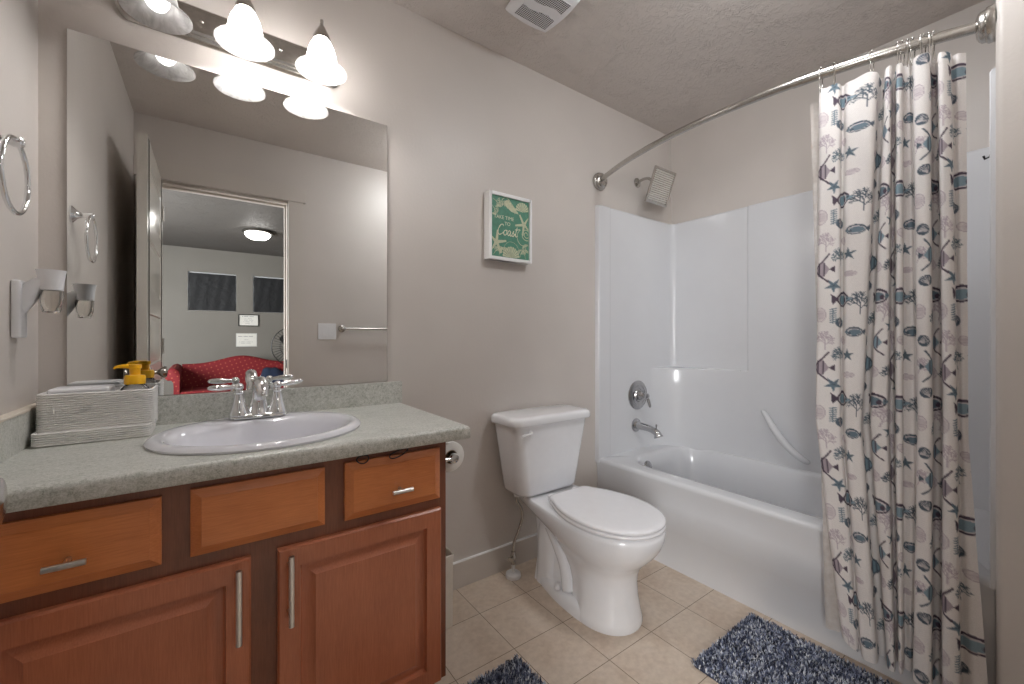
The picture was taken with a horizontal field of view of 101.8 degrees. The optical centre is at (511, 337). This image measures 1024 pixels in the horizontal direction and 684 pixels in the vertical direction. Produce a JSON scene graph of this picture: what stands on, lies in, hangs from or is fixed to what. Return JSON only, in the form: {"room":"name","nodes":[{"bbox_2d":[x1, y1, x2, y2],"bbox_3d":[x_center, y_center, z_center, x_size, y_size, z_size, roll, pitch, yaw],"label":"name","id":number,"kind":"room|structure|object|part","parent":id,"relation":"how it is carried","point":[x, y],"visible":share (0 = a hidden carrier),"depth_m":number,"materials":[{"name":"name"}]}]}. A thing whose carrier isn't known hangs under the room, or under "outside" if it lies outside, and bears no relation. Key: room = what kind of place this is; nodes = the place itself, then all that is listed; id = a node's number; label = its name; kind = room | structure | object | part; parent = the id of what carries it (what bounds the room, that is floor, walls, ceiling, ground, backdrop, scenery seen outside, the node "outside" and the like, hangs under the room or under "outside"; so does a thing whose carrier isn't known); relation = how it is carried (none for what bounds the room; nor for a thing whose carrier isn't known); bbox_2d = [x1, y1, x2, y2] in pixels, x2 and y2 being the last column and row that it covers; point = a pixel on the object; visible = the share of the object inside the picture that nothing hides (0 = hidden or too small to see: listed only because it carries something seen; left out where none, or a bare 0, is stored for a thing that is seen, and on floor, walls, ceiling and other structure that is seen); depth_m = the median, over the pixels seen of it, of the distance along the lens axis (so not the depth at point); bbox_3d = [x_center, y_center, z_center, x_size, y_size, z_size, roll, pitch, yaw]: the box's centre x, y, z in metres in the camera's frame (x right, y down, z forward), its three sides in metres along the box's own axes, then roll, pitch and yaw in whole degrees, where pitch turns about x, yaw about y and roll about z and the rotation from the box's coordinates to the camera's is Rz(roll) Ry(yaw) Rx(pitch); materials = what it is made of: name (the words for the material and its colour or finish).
{"room":"bathroom","nodes":[
{"label":"bathroom","id":0,"kind":"room"},
{"bbox_2d":[0,0,37,414],"bbox_3d":[-0.761,-0.122,0.336,0.100,2.440,1.816,0,0,-36],"label":"wall","id":1,"kind":"structure","parent":0,"point":[18,18],"depth_m":0.99,"materials":[{"name":"beige paint"}]},
{"bbox_2d":[0,134,30,215],"bbox_3d":[-1.029,-0.342,0.839,0.057,0.181,0.156,0,0,-36],"label":"towel ring","id":2,"kind":"object","parent":1,"relation":"attached to","point":[8,139],"visible":1,"depth_m":0.85,"materials":[{"name":"silver metal"}]},
{"bbox_3d":[-1.036,-0.405,0.850,0.057,0.054,0.054,0,0,-36],"label":"wall post","id":3,"kind":"part","parent":2,"relation":"part of","materials":[{"name":"silver metal"}]},
{"bbox_2d":[11,269,66,337],"bbox_3d":[-1.118,-0.081,0.988,0.086,0.162,0.053,0,0,-36],"label":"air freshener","id":4,"kind":"object","parent":1,"relation":"attached to","point":[48,286],"visible":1,"depth_m":0.97,"materials":[{"name":"white plastic"}]},
{"bbox_3d":[-1.130,-0.099,0.979,0.034,0.093,0.038,0,0,-36],"label":"arm","id":5,"kind":"part","parent":4,"relation":"part of","materials":[{"name":"white plastic"}]},
{"bbox_2d":[35,269,66,290],"bbox_3d":[-1.105,-0.138,0.998,0.053,0.048,0.053,0,0,-36],"label":"cup","id":6,"kind":"object","parent":4,"relation":"on","point":[46,279],"depth_m":0.98,"materials":[{"name":"white plastic"}]},
{"bbox_2d":[39,290,63,312],"bbox_3d":[-1.105,-0.087,0.998,0.041,0.054,0.041,0,0,-36],"label":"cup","id":7,"kind":"object","parent":4,"relation":"on","point":[50,301],"depth_m":0.99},
{"bbox_2d":[38,0,670,561],"bbox_3d":[-0.124,-0.122,1.980,3.062,2.440,0.100,0,0,-36],"label":"wall","id":8,"kind":"structure","parent":0,"point":[471,338],"depth_m":1.84,"materials":[{"name":"beige paint"}]},
{"bbox_2d":[67,28,386,395],"bbox_3d":[-0.851,-0.334,1.387,0.880,1.010,0.006,0,0,-36],"label":"mirror","id":9,"kind":"object","parent":8,"relation":"attached to","point":[222,230],"visible":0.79,"depth_m":1.31,"materials":[{"name":"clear mirror"}]},
{"bbox_2d":[115,0,346,87],"bbox_3d":[-0.820,-0.966,1.277,0.614,0.172,0.221,0,0,-36],"label":"vanity light","id":10,"kind":"object","parent":8,"relation":"attached to","point":[241,35],"visible":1,"depth_m":1.29,"materials":[{"name":"white glass"}]},
{"bbox_3d":[-0.965,-0.930,1.131,0.155,0.100,0.155,0,0,-36],"label":"lamp shade","id":11,"kind":"part","parent":10,"relation":"part of","materials":[{"name":"white glass"}]},
{"bbox_3d":[-0.965,-0.935,1.131,0.057,0.090,0.057,0,0,-36],"label":"bulb","id":12,"kind":"part","parent":10,"relation":"part of","materials":[{"name":"white glass"}]},
{"bbox_3d":[-0.801,-0.930,1.250,0.155,0.100,0.155,0,0,-36],"label":"lamp shade","id":13,"kind":"part","parent":10,"relation":"part of","materials":[{"name":"white glass"}]},
{"bbox_3d":[-0.801,-0.935,1.250,0.057,0.090,0.057,0,0,-36],"label":"bulb","id":14,"kind":"part","parent":10,"relation":"part of","materials":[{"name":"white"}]},
{"bbox_3d":[-0.628,-0.930,1.375,0.155,0.100,0.155,0,0,-36],"label":"lamp shade","id":15,"kind":"part","parent":10,"relation":"part of","materials":[{"name":"white glass"}]},
{"bbox_3d":[-0.628,-0.935,1.375,0.057,0.090,0.057,0,0,-36],"label":"bulb","id":16,"kind":"part","parent":10,"relation":"part of","materials":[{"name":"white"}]},
{"bbox_2d":[156,381,401,425],"bbox_3d":[-0.838,0.216,1.388,0.971,0.085,0.019,0,0,-36],"label":"backsplash","id":17,"kind":"structure","parent":8,"relation":"attached to","point":[172,409],"depth_m":1.44,"materials":[{"name":"grey stone"}]},
{"bbox_2d":[453,533,536,590],"bbox_3d":[-0.014,1.040,1.990,1.201,0.116,0.014,0,0,-36],"label":"baseboard","id":18,"kind":"structure","parent":8,"relation":"attached to","point":[466,571],"depth_m":1.92,"materials":[{"name":"beige wood"}]},
{"bbox_2d":[484,190,531,264],"bbox_3d":[-0.016,-0.516,1.969,0.247,0.311,0.047,0,0,-36],"label":"framed print","id":19,"kind":"object","parent":8,"relation":"attached to","point":[507,217],"visible":1,"depth_m":1.95},
{"bbox_2d":[634,165,676,207],"bbox_3d":[0.836,-0.888,2.488,0.198,0.197,0.203,0,0,-36],"label":"shower","id":20,"kind":"object","parent":8,"relation":"attached to","point":[661,183],"visible":1,"depth_m":2.44,"materials":[{"name":"silver metal"}]},
{"bbox_3d":[0.813,-0.939,2.512,0.019,0.070,0.132,0,0,-36],"label":"arm","id":21,"kind":"part","parent":20,"relation":"part of","materials":[{"name":"silver metal"}]},
{"bbox_2d":[593,3,995,190],"bbox_3d":[0.874,-0.886,1.728,0.224,0.098,1.481,0,0,-36],"label":"shower rod","id":22,"kind":"object","parent":8,"relation":"attached to","point":[984,26],"visible":0.98,"depth_m":1.35,"materials":[{"name":"silver metal"}]},
{"bbox_3d":[0.711,-0.886,1.876,0.104,0.026,1.049,0,0,-29],"label":"rod","id":23,"kind":"part","parent":22,"relation":"part of","materials":[{"name":"silver metal"}]},
{"bbox_2d":[818,67,822,92],"bbox_3d":[1.039,-0.868,1.399,0.042,0.089,0.006,0,0,-36],"label":"curtain ring","id":24,"kind":"object","parent":22,"relation":"hanging from","point":[820,67],"visible":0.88,"depth_m":1.39,"materials":[{"name":"silver metal"}]},
{"bbox_2d":[816,52,987,683],"bbox_3d":[1.186,0.089,1.288,0.115,1.850,0.387,0,0,-40],"label":"shower curtain","id":25,"kind":"object","parent":24,"relation":"hanging from","point":[892,352],"visible":1,"depth_m":1.26,"materials":[{"name":"fabric"}]},
{"bbox_2d":[833,62,835,84],"bbox_3d":[1.066,-0.868,1.375,0.006,0.089,0.042,0,0,42],"label":"curtain ring","id":26,"kind":"object","parent":22,"relation":"hanging from","point":[834,75],"visible":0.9,"depth_m":1.36,"materials":[{"name":"silver metal"}]},
{"bbox_2d":[869,49,873,70],"bbox_3d":[1.138,-0.868,1.315,0.042,0.089,0.006,0,0,-30],"label":"curtain ring","id":27,"kind":"object","parent":22,"relation":"hanging from","point":[872,49],"visible":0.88,"depth_m":1.31,"materials":[{"name":"silver metal"}]},
{"bbox_3d":[1.161,-0.886,1.307,0.465,0.031,0.045,0,0,37],"label":"rod","id":28,"kind":"part","parent":22,"relation":"part of","materials":[{"name":"silver metal"}]},
{"bbox_2d":[897,41,898,63],"bbox_3d":[1.187,-0.868,1.279,0.042,0.089,0.006,0,0,-45],"label":"curtain ring","id":29,"kind":"object","parent":22,"relation":"hanging from","point":[897,41],"visible":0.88,"depth_m":1.27,"materials":[{"name":"silver metal"}]},
{"bbox_2d":[899,40,905,65],"bbox_3d":[1.195,-0.868,1.273,0.042,0.089,0.006,0,0,-28],"label":"curtain ring","id":30,"kind":"object","parent":22,"relation":"hanging from","point":[902,41],"visible":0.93,"depth_m":1.27,"materials":[{"name":"silver metal"}]},
{"bbox_2d":[906,38,908,66],"bbox_3d":[1.204,-0.868,1.266,0.042,0.089,0.006,0,0,-41],"label":"curtain ring","id":31,"kind":"object","parent":22,"relation":"hanging from","point":[907,39],"visible":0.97,"depth_m":1.26,"materials":[{"name":"silver metal"}]},
{"bbox_2d":[909,37,915,65],"bbox_3d":[1.213,-0.868,1.260,0.042,0.089,0.006,0,0,-24],"label":"curtain ring","id":32,"kind":"object","parent":22,"relation":"hanging from","point":[912,38],"visible":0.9,"depth_m":1.25,"materials":[{"name":"silver metal"}]},
{"bbox_2d":[921,33,926,52],"bbox_3d":[1.234,-0.868,1.246,0.042,0.089,0.006,0,0,-30],"label":"curtain ring","id":33,"kind":"object","parent":22,"relation":"hanging from","point":[924,33],"visible":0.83,"depth_m":1.24,"materials":[{"name":"silver metal"}]},
{"bbox_2d":[927,32,930,52],"bbox_3d":[1.243,-0.868,1.240,0.006,0.089,0.042,0,0,42],"label":"curtain ring","id":34,"kind":"object","parent":22,"relation":"hanging from","point":[928,33],"visible":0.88,"depth_m":1.23,"materials":[{"name":"silver metal"}]},
{"bbox_2d":[931,30,934,59],"bbox_3d":[1.251,-0.868,1.234,0.042,0.089,0.006,0,0,-36],"label":"curtain ring","id":35,"kind":"object","parent":22,"relation":"hanging from","point":[933,31],"visible":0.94,"depth_m":1.23,"materials":[{"name":"silver metal"}]},
{"bbox_2d":[434,557,901,683],"bbox_3d":[0.409,1.138,1.245,3.062,0.080,1.916,0,0,-36],"label":"floor","id":36,"kind":"structure","parent":0,"point":[496,618],"depth_m":1.53,"materials":[{"name":"beige tile"}]},
{"bbox_2d":[0,442,445,683],"bbox_3d":[-0.703,0.697,1.135,0.928,0.802,0.560,0,0,-36],"label":"vanity cabinet","id":37,"kind":"object","parent":36,"relation":"on","point":[334,571],"visible":0.89,"depth_m":0.92,"materials":[{"name":"brown wood"}]},
{"bbox_3d":[-0.796,0.402,0.743,0.055,0.011,0.035,0,0,-36],"label":"knob","id":38,"kind":"part","parent":37,"relation":"part of","materials":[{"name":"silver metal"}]},
{"bbox_3d":[-0.815,0.389,0.762,0.265,0.136,0.018,0,0,-36],"label":"drawer","id":39,"kind":"part","parent":37,"relation":"part of","materials":[{"name":"brown wood"}]},
{"bbox_3d":[-0.753,0.737,0.807,0.418,0.498,0.018,0,0,-36],"label":"door","id":40,"kind":"part","parent":37,"relation":"part of","materials":[{"name":"brown wood"}]},
{"bbox_2d":[0,381,470,512],"bbox_3d":[-0.687,0.232,1.165,0.990,0.129,0.558,0,0,-36],"label":"countertop","id":41,"kind":"structure","parent":37,"relation":"on","point":[34,478],"depth_m":0.95,"materials":[{"name":"grey stone"}]},
{"bbox_2d":[30,385,157,447],"bbox_3d":[-1.077,0.196,1.091,0.219,0.122,0.157,0,0,-36],"label":"storage box","id":42,"kind":"object","parent":41,"relation":"on","point":[82,417],"visible":0.98,"depth_m":1.04,"materials":[{"name":"grey wood"}]},
{"bbox_2d":[47,384,114,393],"bbox_3d":[-1.116,0.172,1.082,0.113,0.091,0.088,0,0,-36],"label":"folded washcloth","id":43,"kind":"object","parent":42,"relation":"in","point":[106,387],"visible":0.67,"depth_m":1.06,"materials":[{"name":"white fabric"}]},
{"bbox_2d":[113,364,149,389],"bbox_3d":[-1.028,0.143,1.126,0.075,0.146,0.046,0,0,-36],"label":"pump bottle","id":44,"kind":"object","parent":42,"relation":"in","point":[135,379],"visible":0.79,"depth_m":1.12,"materials":[{"name":"yellow plastic"}]},
{"bbox_2d":[120,384,149,389],"bbox_3d":[-1.024,0.170,1.129,0.064,0.094,0.046,0,0,-36],"label":"bottle","id":45,"kind":"object","parent":44,"relation":"attached to","point":[126,386],"depth_m":1.12,"materials":[{"name":"clear plastic"}]},
{"bbox_2d":[143,411,360,454],"bbox_3d":[-0.682,0.321,1.147,0.502,0.160,0.460,0,0,-36],"label":"sink","id":46,"kind":"object","parent":41,"relation":"in","point":[220,436],"visible":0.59,"depth_m":1.18,"materials":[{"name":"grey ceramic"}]},
{"bbox_2d":[207,376,302,419],"bbox_3d":[-0.789,0.179,1.287,0.182,0.129,0.198,0,0,4],"label":"sink faucet","id":47,"kind":"object","parent":41,"relation":"on","point":[258,406],"visible":1,"depth_m":1.26,"materials":[{"name":"silver metal"}]},
{"bbox_3d":[-0.849,0.148,1.236,0.025,0.025,0.090,0,0,44],"label":"lever","id":48,"kind":"part","parent":47,"relation":"part of","materials":[{"name":"silver metal"}]},
{"bbox_3d":[-0.827,0.196,1.260,0.056,0.076,0.056,0,0,-36],"label":"handle","id":49,"kind":"part","parent":47,"relation":"part of","materials":[{"name":"silver metal"}]},
{"bbox_3d":[-0.785,0.236,1.290,0.156,0.014,0.052,0,0,-36],"label":"plate","id":50,"kind":"part","parent":47,"relation":"part of","materials":[{"name":"silver metal"}]},
{"bbox_3d":[-0.758,0.173,1.252,0.062,0.119,0.164,0,0,-36],"label":"spout","id":51,"kind":"part","parent":47,"relation":"part of","materials":[{"name":"silver metal"}]},
{"bbox_3d":[-0.744,0.196,1.319,0.056,0.076,0.056,0,0,-36],"label":"handle","id":52,"kind":"part","parent":47,"relation":"part of","materials":[{"name":"silver metal"}]},
{"bbox_3d":[-0.722,0.147,1.344,0.025,0.027,0.090,0,0,43],"label":"lever","id":53,"kind":"part","parent":47,"relation":"part of","materials":[{"name":"silver metal"}]},
{"bbox_3d":[-0.587,0.576,0.894,0.012,0.159,0.035,0,0,-36],"label":"handle","id":54,"kind":"part","parent":37,"relation":"part of","materials":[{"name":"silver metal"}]},
{"bbox_3d":[-0.565,0.387,0.944,0.261,0.140,0.018,0,0,-36],"label":"drawer","id":55,"kind":"part","parent":37,"relation":"part of","materials":[{"name":"brown wood"}]},
{"bbox_3d":[-0.506,0.576,0.953,0.012,0.159,0.035,0,0,-36],"label":"handle","id":56,"kind":"part","parent":37,"relation":"part of","materials":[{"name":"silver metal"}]},
{"bbox_3d":[-0.374,0.738,1.082,0.414,0.497,0.018,0,0,-36],"label":"door","id":57,"kind":"part","parent":37,"relation":"part of","materials":[{"name":"brown wood"}]},
{"bbox_2d":[356,455,368,463],"bbox_3d":[-0.380,0.309,1.061,0.033,0.024,0.009,0,0,-36],"label":"tie","id":58,"kind":"object","parent":37,"relation":"hanging from","point":[362,455],"visible":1,"depth_m":1.06,"materials":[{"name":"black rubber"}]},
{"bbox_3d":[-0.315,0.389,1.125,0.262,0.145,0.018,0,0,-36],"label":"drawer","id":59,"kind":"part","parent":37,"relation":"part of","materials":[{"name":"brown wood"}]},
{"bbox_2d":[389,448,407,458],"bbox_3d":[-0.303,0.309,1.117,0.054,0.024,0.009,0,0,-36],"label":"tie","id":60,"kind":"object","parent":37,"relation":"hanging from","point":[405,448],"visible":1,"depth_m":1.11,"materials":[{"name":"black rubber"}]},
{"bbox_3d":[-0.293,0.404,1.107,0.055,0.011,0.035,0,0,-36],"label":"knob","id":61,"kind":"part","parent":37,"relation":"part of","materials":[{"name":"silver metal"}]},
{"bbox_2d":[446,452,458,463],"bbox_3d":[-0.240,0.376,1.348,0.072,0.040,0.188,0,0,-36],"label":"toilet paper holder","id":62,"kind":"object","parent":37,"relation":"attached to","point":[453,458],"visible":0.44,"depth_m":1.29,"materials":[{"name":"silver metal"}]},
{"bbox_2d":[446,441,463,471],"bbox_3d":[-0.224,0.376,1.360,0.094,0.094,0.111,0,0,-36],"label":"toilet paper roll","id":63,"kind":"object","parent":62,"relation":"on","point":[451,446],"visible":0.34,"depth_m":1.32,"materials":[{"name":"paper"}]},
{"bbox_2d":[446,547,453,628],"bbox_3d":[-0.345,0.960,1.610,0.178,0.275,0.192,0,0,-36],"label":"waste bin","id":64,"kind":"object","parent":36,"relation":"on","point":[449,554],"visible":0.2,"depth_m":1.57,"materials":[{"name":"white plastic"}]},
{"bbox_2d":[463,654,545,683],"bbox_3d":[-0.079,1.088,1.093,0.569,0.019,0.439,0,0,-36],"label":"bath rug","id":65,"kind":"object","parent":36,"relation":"on","point":[515,671],"visible":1,"depth_m":1.34,"materials":[{"name":"blue fabric"}]},
{"bbox_2d":[491,404,665,635],"bbox_3d":[0.292,0.721,1.758,0.480,0.755,0.720,0,0,-36],"label":"toilet","id":66,"kind":"object","parent":36,"relation":"on","point":[593,543],"visible":1,"depth_m":1.69,"materials":[{"name":"white ceramic"}]},
{"bbox_2d":[505,494,523,580],"bbox_3d":[0.014,0.902,1.914,0.089,0.390,0.073,0,0,-8],"label":"water supply line","id":67,"kind":"object","parent":66,"relation":"attached to","point":[513,574],"visible":0.94,"depth_m":1.91,"materials":[{"name":"white plastic"}]},
{"bbox_3d":[0.069,0.414,1.783,0.021,0.024,0.070,0,0,43],"label":"flush lever","id":68,"kind":"part","parent":66,"relation":"part of","materials":[{"name":"white plastic"}]},
{"bbox_3d":[0.141,0.544,1.966,0.448,0.324,0.193,0,0,-36],"label":"tank","id":69,"kind":"part","parent":66,"relation":"part of","materials":[{"name":"white ceramic"}]},
{"bbox_3d":[0.143,0.363,1.963,0.480,0.040,0.214,0,0,-36],"label":"tank lid","id":70,"kind":"part","parent":66,"relation":"part of","materials":[{"name":"white ceramic"}]},
{"bbox_3d":[0.381,0.700,1.664,0.360,0.014,0.464,0,0,-36],"label":"seat","id":71,"kind":"part","parent":66,"relation":"part of","materials":[{"name":"white plastic"}]},
{"bbox_3d":[0.381,0.682,1.664,0.360,0.017,0.464,0,0,-36],"label":"lid","id":72,"kind":"part","parent":66,"relation":"part of","materials":[{"name":"white plastic"}]},
{"bbox_2d":[690,612,893,683],"bbox_3d":[0.955,1.088,1.270,0.449,0.019,0.639,0,0,-36],"label":"bath rug","id":73,"kind":"object","parent":36,"relation":"on","point":[756,650],"visible":1,"depth_m":1.40,"materials":[{"name":"blue fabric"}]},
{"bbox_2d":[595,67,995,683],"bbox_3d":[1.200,0.175,1.964,0.736,1.846,1.479,0,0,-36],"label":"bathtub","id":74,"kind":"object","parent":36,"relation":"on","point":[715,315],"visible":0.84,"depth_m":2.23,"materials":[{"name":"white plastic"}]},
{"bbox_2d":[628,381,650,409],"bbox_3d":[0.786,0.346,2.493,0.176,0.176,0.085,0,0,-36],"label":"shower valve","id":75,"kind":"object","parent":74,"relation":"attached to","point":[637,394],"visible":1,"depth_m":2.50,"materials":[{"name":"silver metal"}]},
{"bbox_3d":[0.791,0.366,2.487,0.058,0.098,0.069,0,0,-36],"label":"lever","id":76,"kind":"part","parent":75,"relation":"part of","materials":[{"name":"silver metal"}]},
{"bbox_2d":[632,418,662,438],"bbox_3d":[0.803,0.535,2.445,0.080,0.098,0.184,0,0,-36],"label":"tub spout","id":77,"kind":"object","parent":74,"relation":"attached to","point":[637,425],"visible":1,"depth_m":2.45,"materials":[{"name":"silver metal"}]},
{"bbox_3d":[0.786,0.746,2.401,0.072,0.072,0.019,0,0,-36],"label":"overflow plate","id":78,"kind":"part","parent":74,"relation":"part of","materials":[{"name":"silver metal"}]},
{"bbox_2d":[596,445,995,683],"bbox_3d":[1.202,0.886,1.965,0.729,0.424,1.478,0,0,-36],"label":"tub","id":79,"kind":"object","parent":74,"relation":"attached to","point":[748,528],"depth_m":1.79,"materials":[{"name":"white ceramic"}]},
{"bbox_2d":[389,0,984,134],"bbox_3d":[0.409,-1.382,1.245,3.062,0.080,1.916,0,0,-36],"label":"ceiling","id":80,"kind":"structure","parent":0,"point":[666,66],"depth_m":1.88,"materials":[{"name":"grey paint"}]},
{"bbox_2d":[505,0,579,32],"bbox_3d":[0.121,-1.325,1.658,0.233,0.032,0.233,0,0,-36],"label":"exhaust fan","id":81,"kind":"object","parent":80,"relation":"attached to","point":[542,15],"visible":1,"depth_m":1.67,"materials":[{"name":"white plastic"}]},
{"bbox_2d":[514,3,553,29],"bbox_3d":[0.094,-1.311,1.696,0.161,0.003,0.067,0,0,-36],"label":"grille","id":82,"kind":"object","parent":81,"relation":"attached to","point":[534,15],"depth_m":1.69,"materials":[{"name":"white plastic"}]},
{"bbox_2d":[534,0,570,14],"bbox_3d":[0.149,-1.311,1.620,0.161,0.003,0.067,0,0,-36],"label":"grille","id":83,"kind":"object","parent":81,"relation":"attached to","point":[553,7],"depth_m":1.64,"materials":[{"name":"white plastic"}]},
{"bbox_2d":[671,0,995,223],"bbox_3d":[1.638,-0.122,2.074,0.100,2.440,1.816,0,0,-36],"label":"wall","id":84,"kind":"structure","parent":0,"point":[760,151],"depth_m":2.29,"materials":[{"name":"beige paint"}]},
{"bbox_2d":[996,0,1023,683],"bbox_3d":[1.722,-0.122,1.227,0.758,2.440,0.326,0,0,-36],"label":"wall","id":85,"kind":"structure","parent":0,"point":[1009,13],"depth_m":1.11,"materials":[{"name":"beige paint"}]},
{"bbox_3d":[0.635,-0.122,0.296,2.114,2.440,0.115,0,0,-36],"label":"wall","id":86,"kind":"structure","parent":0,"visible":0},
{"bbox_2d":[0,478,7,524],"bbox_3d":[-0.387,0.071,0.113,0.160,2.030,0.743,0,0,-36],"label":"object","id":87,"kind":"structure","parent":86,"relation":"in","point":[3,487],"depth_m":0.42,"materials":[{"name":"paint"}]},
{"label":"curtain ring","id":88,"kind":"object","parent":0,"visible":0},
{"bbox_2d":[810,102,840,631],"bbox_3d":[1.176,0.076,1.326,0.368,1.793,0.061,0,0,37],"label":"liner","id":89,"kind":"object","parent":88,"relation":"hanging from","point":[831,604],"visible":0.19,"depth_m":1.41,"materials":[{"name":"plastic"}]}
]}

